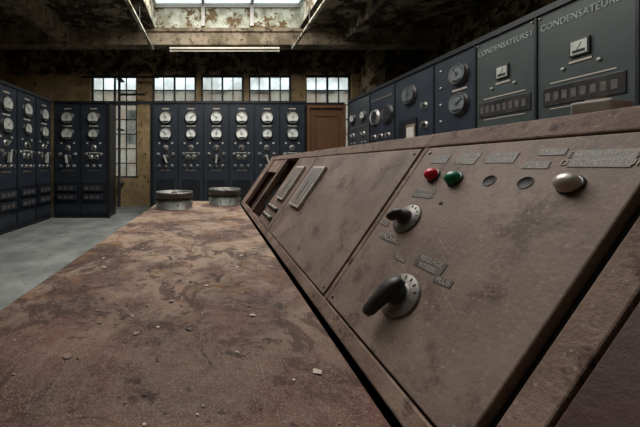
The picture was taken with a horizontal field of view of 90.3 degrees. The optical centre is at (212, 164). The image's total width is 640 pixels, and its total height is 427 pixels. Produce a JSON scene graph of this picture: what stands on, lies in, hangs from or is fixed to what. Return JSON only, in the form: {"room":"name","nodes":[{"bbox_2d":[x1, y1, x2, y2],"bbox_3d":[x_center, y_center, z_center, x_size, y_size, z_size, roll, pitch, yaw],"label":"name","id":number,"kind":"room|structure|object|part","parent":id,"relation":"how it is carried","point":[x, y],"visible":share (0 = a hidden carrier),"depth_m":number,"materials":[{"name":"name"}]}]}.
{"room":"electrical room","nodes":[
{"label":"electrical room","id":0,"kind":"room"},
{"bbox_2d":[0,50,6,81],"bbox_3d":[-5.600,-1.065,2.500,0.200,4.290,11.400,0,0,0],"label":"wall","id":1,"kind":"structure","parent":0,"point":[3,53],"depth_m":7.88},
{"bbox_2d":[0,206,402,426],"bbox_3d":[-0.150,1.130,2.500,11.100,0.100,11.400,0,0,0],"label":"floor","id":2,"kind":"structure","parent":0,"point":[29,255],"depth_m":3.70,"materials":[{"name":"grey concrete"}]},
{"bbox_2d":[0,79,51,234],"bbox_3d":[-3.455,-0.110,3.658,0.590,2.380,4.734,0,0,0],"label":"tall cabinet","id":3,"kind":"object","parent":2,"relation":"on","point":[25,115],"visible":1,"depth_m":5.12,"materials":[{"name":"blue metal"}]},
{"bbox_2d":[54,101,115,217],"bbox_3d":[-2.684,-0.110,6.305,1.089,2.380,0.590,0,0,0],"label":"tall cabinet","id":4,"kind":"object","parent":2,"relation":"on","point":[80,127],"visible":1,"depth_m":6.10,"materials":[{"name":"blue metal"}]},
{"bbox_2d":[108,101,151,217],"bbox_3d":[-1.690,-0.110,6.130,0.900,2.380,0.060,0,0,0],"label":"trim","id":5,"kind":"structure","parent":2,"relation":"on","point":[110,103],"depth_m":6.10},
{"bbox_2d":[0,201,390,426],"bbox_3d":[-0.130,0.348,0.925,0.711,0.035,3.650,0,0,0],"label":"desk","id":6,"kind":"object","parent":2,"relation":"on","point":[46,387],"depth_m":0.56,"materials":[{"name":"brown metal"}]},
{"bbox_2d":[152,101,305,205],"bbox_3d":[0.323,-0.110,6.305,3.125,2.380,0.590,0,0,0],"label":"tall cabinet","id":7,"kind":"object","parent":2,"relation":"on","point":[198,146],"visible":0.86,"depth_m":6.10,"materials":[{"name":"blue metal"}]},
{"bbox_2d":[241,206,303,290],"bbox_3d":[0.600,0.504,0.850,0.780,1.151,3.500,0,0,0],"label":"console","id":8,"kind":"object","parent":2,"relation":"on","point":[297,285],"visible":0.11,"depth_m":2.56,"materials":[{"name":"painted metal"},{"name":"rust"}]},
{"bbox_2d":[248,159,296,217],"bbox_3d":[0.453,0.182,2.050,0.383,0.477,0.800,0,0,0],"label":"open compartment","id":9,"kind":"object","parent":8,"relation":"attached to","point":[277,164],"visible":0.26,"depth_m":2.22,"materials":[{"name":"painted metal"},{"name":"rust"}]},
{"bbox_2d":[241,106,639,426],"bbox_3d":[0.387,0.137,0.850,0.296,0.417,3.500,0,0,0],"label":"frame","id":10,"kind":"object","parent":8,"relation":"attached to","point":[587,373],"visible":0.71,"depth_m":0.30,"materials":[{"name":"dark red painted steel"},{"name":"metal"}]},
{"bbox_2d":[260,132,639,426],"bbox_3d":[0.377,0.135,0.975,0.240,0.346,1.322,0,0,0],"label":"control panel","id":11,"kind":"object","parent":10,"relation":"attached to","point":[518,260],"depth_m":0.42,"materials":[{"name":"brown metal"}]},
{"bbox_2d":[262,166,327,221],"bbox_3d":[0.355,0.140,1.388,0.196,0.270,0.412,0,0,0],"label":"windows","id":12,"kind":"structure","parent":11,"relation":"attached to","point":[317,172],"depth_m":1.28,"materials":[{"name":"metal"}]},
{"bbox_2d":[380,220,389,226],"bbox_3d":[0.375,0.127,0.655,0.007,0.010,0.028,0,0,0],"label":"label plate","id":13,"kind":"object","parent":11,"relation":"on","point":[383,221],"visible":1,"depth_m":0.65,"materials":[{"name":"grey metal"}]},
{"bbox_2d":[381,232,398,244],"bbox_3d":[0.359,0.149,0.612,0.009,0.013,0.050,0,0,0],"label":"label plate","id":14,"kind":"object","parent":11,"relation":"attached to","point":[387,234],"visible":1,"depth_m":0.61,"materials":[{"name":"grey metal"}]},
{"bbox_2d":[378,232,400,243],"bbox_3d":[0.359,0.148,0.612,0.006,0.009,0.070,0,0,0],"label":"label text","id":15,"kind":"object","parent":14,"relation":"attached to","point":[380,232],"visible":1,"depth_m":0.61,"materials":[{"name":"beige metal"}]},
{"bbox_2d":[362,273,420,318],"bbox_3d":[0.305,0.221,0.508,0.083,0.074,0.067,0,0,44],"label":"switch","id":16,"kind":"object","parent":11,"relation":"attached to","point":[399,295],"visible":1,"depth_m":0.49,"materials":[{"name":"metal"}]},
{"bbox_2d":[395,255,405,262],"bbox_3d":[0.344,0.172,0.550,0.006,0.008,0.026,0,0,0],"label":"label plate","id":17,"kind":"object","parent":11,"relation":"on","point":[397,255],"visible":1,"depth_m":0.55,"materials":[{"name":"grey metal"}]},
{"bbox_2d":[386,205,421,232],"bbox_3d":[0.386,0.107,0.599,0.049,0.056,0.062,0,0,-28],"label":"switch","id":18,"kind":"object","parent":11,"relation":"attached to","point":[404,219],"visible":1,"depth_m":0.59,"materials":[{"name":"metal"}]},
{"bbox_2d":[411,193,433,197],"bbox_3d":[0.419,0.060,0.602,0.004,0.008,0.060,0,0,-1],"label":"label text","id":19,"kind":"object","parent":11,"relation":"attached to","point":[412,193],"visible":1,"depth_m":0.60,"materials":[{"name":"beige"}]},
{"bbox_2d":[412,188,435,198],"bbox_3d":[0.422,0.056,0.602,0.013,0.020,0.053,0,0,-1],"label":"label plate","id":20,"kind":"object","parent":11,"relation":"attached to","point":[418,190],"visible":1,"depth_m":0.60,"materials":[{"name":"grey metal"}]},
{"bbox_2d":[413,253,447,276],"bbox_3d":[0.351,0.161,0.487,0.014,0.020,0.060,0,0,0],"label":"label plate","id":21,"kind":"object","parent":11,"relation":"attached to","point":[439,271],"visible":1,"depth_m":0.48,"materials":[{"name":"grey metal"}]},
{"bbox_2d":[419,261,436,272],"bbox_3d":[0.348,0.166,0.487,0.005,0.007,0.038,0,0,0],"label":"label text","id":22,"kind":"object","parent":21,"relation":"attached to","point":[420,261],"visible":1,"depth_m":0.49,"materials":[{"name":"beige"}]},
{"bbox_2d":[420,255,442,267],"bbox_3d":[0.354,0.156,0.487,0.005,0.007,0.047,0,0,0],"label":"label text","id":23,"kind":"object","parent":21,"relation":"attached to","point":[422,255],"visible":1,"depth_m":0.49,"materials":[{"name":"beige metal"}]},
{"bbox_3d":[0.442,0.020,0.607,0.025,0.029,0.030,0,0,-4],"label":"red button","id":24,"kind":"part","parent":11,"relation":"part of","materials":[{"name":"red plastic"}]},
{"bbox_2d":[431,155,450,163],"bbox_3d":[0.469,-0.011,0.617,0.012,0.017,0.040,0,0,0],"label":"label plate","id":25,"kind":"object","parent":11,"relation":"attached to","point":[444,158],"visible":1,"depth_m":0.61,"materials":[{"name":"grey metal"}]},
{"bbox_2d":[433,275,453,288],"bbox_3d":[0.343,0.174,0.447,0.007,0.012,0.033,0,0,-3],"label":"label plate","id":26,"kind":"object","parent":11,"relation":"attached to","point":[435,278],"visible":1,"depth_m":0.45,"materials":[{"name":"grey metal"}]},
{"bbox_3d":[0.439,0.025,0.549,0.026,0.030,0.031,0,0,-4],"label":"green button","id":27,"kind":"part","parent":11,"relation":"part of","materials":[{"name":"green plastic"}]},
{"bbox_2d":[454,153,480,164],"bbox_3d":[0.469,-0.011,0.553,0.014,0.022,0.045,0,0,2],"label":"label plate","id":28,"kind":"object","parent":11,"relation":"attached to","point":[474,159],"visible":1,"depth_m":0.55,"materials":[{"name":"grey metal"}]},
{"bbox_2d":[456,159,472,162],"bbox_3d":[0.465,-0.007,0.553,0.005,0.008,0.038,0,0,2],"label":"label text","id":29,"kind":"object","parent":28,"relation":"attached to","point":[458,159],"visible":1,"depth_m":0.55,"materials":[{"name":"beige"}]},
{"bbox_2d":[459,154,480,157],"bbox_3d":[0.472,-0.017,0.553,0.005,0.009,0.047,0,0,2],"label":"label text","id":30,"kind":"object","parent":11,"relation":"attached to","point":[465,154],"visible":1,"depth_m":0.55,"materials":[{"name":"beige metal"}]},
{"bbox_2d":[439,175,533,204],"bbox_3d":[0.437,0.044,0.484,0.025,0.056,0.136,0,0,-12],"label":"holes","id":31,"kind":"object","parent":11,"relation":"attached to","point":[525,182],"visible":1,"depth_m":0.43,"materials":[{"name":"metal"}]},
{"bbox_2d":[485,152,519,162],"bbox_3d":[0.469,-0.011,0.487,0.012,0.017,0.048,0,0,0],"label":"label plate","id":32,"kind":"object","parent":11,"relation":"attached to","point":[512,158],"visible":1,"depth_m":0.48,"materials":[{"name":"grey metal"}]},
{"bbox_2d":[490,158,509,161],"bbox_3d":[0.466,-0.008,0.487,0.004,0.006,0.031,0,0,0],"label":"label text","id":33,"kind":"object","parent":32,"relation":"attached to","point":[500,158],"visible":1,"depth_m":0.48,"materials":[{"name":"beige"}]},
{"bbox_2d":[489,153,518,156],"bbox_3d":[0.471,-0.016,0.487,0.004,0.006,0.048,0,0,0],"label":"label text","id":34,"kind":"object","parent":32,"relation":"attached to","point":[503,153],"visible":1,"depth_m":0.49,"materials":[{"name":"beige metal"}]},
{"bbox_2d":[522,161,551,168],"bbox_3d":[0.461,0.000,0.428,0.007,0.010,0.034,0,0,0],"label":"label plate","id":35,"kind":"object","parent":11,"relation":"attached to","point":[546,162],"visible":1,"depth_m":0.43,"materials":[{"name":"grey metal"}]},
{"bbox_2d":[521,162,549,166],"bbox_3d":[0.461,-0.001,0.428,0.005,0.007,0.038,0,0,0],"label":"label text","id":36,"kind":"object","parent":35,"relation":"attached to","point":[525,162],"visible":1,"depth_m":0.43,"materials":[{"name":"beige metal"}]},
{"bbox_2d":[537,148,568,155],"bbox_3d":[0.473,-0.018,0.418,0.007,0.009,0.034,0,0,0],"label":"label plate","id":37,"kind":"object","parent":11,"relation":"on","point":[567,149],"visible":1,"depth_m":0.42,"materials":[{"name":"grey metal"}]},
{"bbox_2d":[539,149,565,153],"bbox_3d":[0.473,-0.019,0.418,0.004,0.006,0.031,0,0,0],"label":"label text","id":38,"kind":"object","parent":37,"relation":"attached to","point":[553,149],"visible":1,"depth_m":0.42,"materials":[{"name":"beige"}]},
{"bbox_3d":[0.440,0.023,0.373,0.025,0.028,0.028,0,0,11],"label":"silver button","id":39,"kind":"part","parent":11,"relation":"part of","materials":[{"name":"silver metal"}]},
{"bbox_2d":[559,159,639,166],"bbox_3d":[0.462,-0.002,0.359,0.007,0.010,0.078,0,0,0],"label":"label text","id":40,"kind":"object","parent":11,"relation":"on","point":[579,159],"visible":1,"depth_m":0.36,"materials":[{"name":"beige"}]},
{"bbox_2d":[566,148,639,166],"bbox_3d":[0.466,-0.008,0.360,0.015,0.022,0.060,0,0,0],"label":"label plate","id":41,"kind":"object","parent":11,"relation":"attached to","point":[631,156],"visible":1,"depth_m":0.36,"materials":[{"name":"grey metal"}]},
{"bbox_2d":[567,149,639,156],"bbox_3d":[0.470,-0.014,0.360,0.005,0.007,0.073,0,0,0],"label":"label text","id":42,"kind":"object","parent":11,"relation":"on","point":[611,151],"visible":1,"depth_m":0.36,"materials":[{"name":"beige"}]},
{"bbox_2d":[571,97,633,114],"bbox_3d":[0.550,-0.083,0.425,0.055,0.022,0.040,0,0,-17],"label":"chunk","id":43,"kind":"object","parent":8,"relation":"on","point":[603,103],"visible":0.76,"depth_m":0.41,"materials":[{"name":"paint"}]},
{"bbox_2d":[306,105,345,151],"bbox_3d":[2.310,-0.070,6.145,0.780,2.300,0.150,0,0,0],"label":"door","id":44,"kind":"structure","parent":2,"relation":"on","point":[325,124],"depth_m":6.14,"materials":[{"name":"brown wood"}]},
{"bbox_2d":[348,0,639,145],"bbox_3d":[2.960,-0.110,3.405,0.560,2.380,5.309,0,0,0],"label":"tall cabinet","id":45,"kind":"object","parent":2,"relation":"on","point":[561,54],"visible":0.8,"depth_m":2.68,"materials":[{"name":"metal"}]},
{"bbox_3d":[-0.118,0.723,0.925,0.635,0.714,3.550,0,0,0],"label":"desk","id":46,"kind":"object","parent":2,"relation":"on","visible":0},
{"bbox_2d":[0,215,340,424],"bbox_3d":[-0.129,0.328,1.226,0.671,0.003,1.756,0,0,0],"label":"flakes","id":47,"kind":"object","parent":46,"relation":"on","point":[67,355],"visible":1,"depth_m":0.65,"materials":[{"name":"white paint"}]},
{"bbox_2d":[155,190,192,209],"bbox_3d":[-0.300,0.267,2.330,0.294,0.125,0.290,0,0,0],"label":"metal canister","id":48,"kind":"object","parent":46,"relation":"on","point":[165,199],"visible":1,"depth_m":2.21,"materials":[{"name":"metal"}]},
{"bbox_2d":[208,187,240,205],"bbox_3d":[0.100,0.265,2.560,0.281,0.130,0.276,0,0,0],"label":"metal canister","id":49,"kind":"object","parent":46,"relation":"on","point":[220,196],"visible":1,"depth_m":2.45,"materials":[{"name":"metal"}]},
{"bbox_2d":[7,50,407,205],"bbox_3d":[-0.150,-1.065,8.125,10.700,4.290,0.250,0,0,0],"label":"wall","id":50,"kind":"structure","parent":0,"point":[54,75],"depth_m":8.00,"materials":[{"name":"paint"}]},
{"bbox_2d":[92,75,136,177],"bbox_3d":[-2.655,-1.035,8.125,1.246,2.766,0.050,0,0,0],"label":"window","id":51,"kind":"structure","parent":50,"relation":"in","point":[93,90],"depth_m":8.11,"materials":[{"name":"metal"}]},
{"bbox_2d":[81,67,158,206],"bbox_3d":[-2.400,-0.720,7.857,2.000,3.600,0.284,0,0,0],"label":"pipe","id":52,"kind":"object","parent":50,"relation":"attached to","point":[119,77],"visible":1,"depth_m":7.72,"materials":[{"name":"metal"}]},
{"bbox_2d":[153,75,195,100],"bbox_3d":[-1.040,-1.035,8.125,1.176,2.766,0.050,0,0,0],"label":"window","id":53,"kind":"structure","parent":50,"relation":"in","point":[160,76],"depth_m":8.10,"materials":[{"name":"metal"}]},
{"bbox_2d":[201,75,243,100],"bbox_3d":[0.255,-1.035,8.125,1.146,2.766,0.050,0,0,0],"label":"window","id":54,"kind":"structure","parent":50,"relation":"in","point":[202,76],"depth_m":8.10,"materials":[{"name":"metal"}]},
{"bbox_2d":[249,75,290,100],"bbox_3d":[1.535,-1.035,8.125,1.146,2.766,0.050,0,0,0],"label":"window","id":55,"kind":"structure","parent":50,"relation":"in","point":[250,76],"depth_m":8.11,"materials":[{"name":"metal"}]},
{"bbox_2d":[306,102,344,105],"bbox_3d":[2.320,-1.260,6.365,0.840,0.079,0.270,0,0,0],"label":"trim","id":56,"kind":"structure","parent":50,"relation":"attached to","point":[307,103],"depth_m":6.23,"materials":[{"name":"brown wood"}]},
{"bbox_2d":[306,75,349,134],"bbox_3d":[3.095,-1.035,8.125,1.226,2.766,0.050,0,0,0],"label":"window","id":57,"kind":"structure","parent":50,"relation":"in","point":[327,77],"depth_m":8.11,"materials":[{"name":"metal"}]},
{"bbox_2d":[359,50,384,94],"bbox_3d":[4.100,-0.990,7.750,0.400,4.138,0.499,0,0,0],"label":"pillar","id":58,"kind":"structure","parent":50,"relation":"attached to","point":[371,62],"depth_m":7.50,"materials":[{"name":"paint"}]},
{"bbox_2d":[0,0,492,27],"bbox_3d":[-0.150,-3.135,2.500,10.700,0.150,11.000,0,0,0],"label":"ceiling","id":59,"kind":"structure","parent":0,"point":[74,13],"depth_m":6.02,"materials":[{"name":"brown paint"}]},
{"bbox_2d":[4,0,68,40],"bbox_3d":[-3.350,-2.909,1.845,0.300,0.299,9.669,0,0,0],"label":"beam","id":60,"kind":"structure","parent":59,"relation":"attached to","point":[37,12],"depth_m":5.77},
{"bbox_2d":[125,0,154,49],"bbox_3d":[-1.370,-2.835,3.670,0.100,0.450,6.340,0,0,0],"label":"cable tray","id":61,"kind":"object","parent":59,"relation":"hanging from","point":[152,46],"depth_m":5.59,"materials":[{"name":"grey metal"}]},
{"bbox_2d":[143,0,316,27],"bbox_3d":[0.320,-3.345,3.050,3.480,0.570,7.540,0,0,0],"label":"skylight window","id":62,"kind":"structure","parent":59,"relation":"attached to","point":[162,15],"depth_m":6.69,"materials":[{"name":"white paint"}]},
{"bbox_2d":[343,0,403,40],"bbox_3d":[3.050,-2.909,1.845,0.300,0.299,9.669,0,0,0],"label":"beam","id":63,"kind":"structure","parent":59,"relation":"attached to","point":[372,12],"depth_m":5.77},
{"bbox_2d":[408,0,556,71],"bbox_3d":[5.300,-1.065,2.500,0.200,4.290,11.400,0,0,0],"label":"wall","id":64,"kind":"structure","parent":0,"point":[495,14],"depth_m":5.88,"materials":[{"name":"paint"}]},
{"bbox_2d":[0,28,445,49],"bbox_3d":[-0.150,-2.880,6.850,10.696,0.359,0.340,0,0,0],"label":"beam","id":65,"kind":"structure","parent":64,"relation":"attached to","point":[10,38],"depth_m":6.72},
{"bbox_2d":[169,46,279,51],"bbox_3d":[0.260,-2.631,6.800,2.480,0.133,0.120,0,0,0],"label":"fluorescent ceiling light","id":66,"kind":"object","parent":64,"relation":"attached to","point":[172,49],"visible":1,"depth_m":6.78,"materials":[{"name":"glass"}]},
{"bbox_2d":[290,0,327,49],"bbox_3d":[1.800,-2.835,3.670,0.100,0.450,6.340,0,0,0],"label":"cable tray","id":67,"kind":"object","parent":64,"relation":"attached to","point":[292,46],"visible":1,"depth_m":5.59,"materials":[{"name":"white paint"}]},
{"label":"outside","id":68,"kind":"structure","parent":0,"visible":0},
{"bbox_3d":[0.000,1.180,19.150,40.000,0.100,21.700,0,0,0],"label":"ground","id":69,"kind":"structure","parent":68,"visible":0},
{"bbox_2d":[94,91,347,175],"bbox_3d":[-1.000,-1.420,17.000,26.400,5.100,2.200,0,0,0],"label":"building","id":70,"kind":"structure","parent":69,"relation":"on","point":[98,95],"depth_m":16.00,"materials":[{"name":"metal"}]}
]}

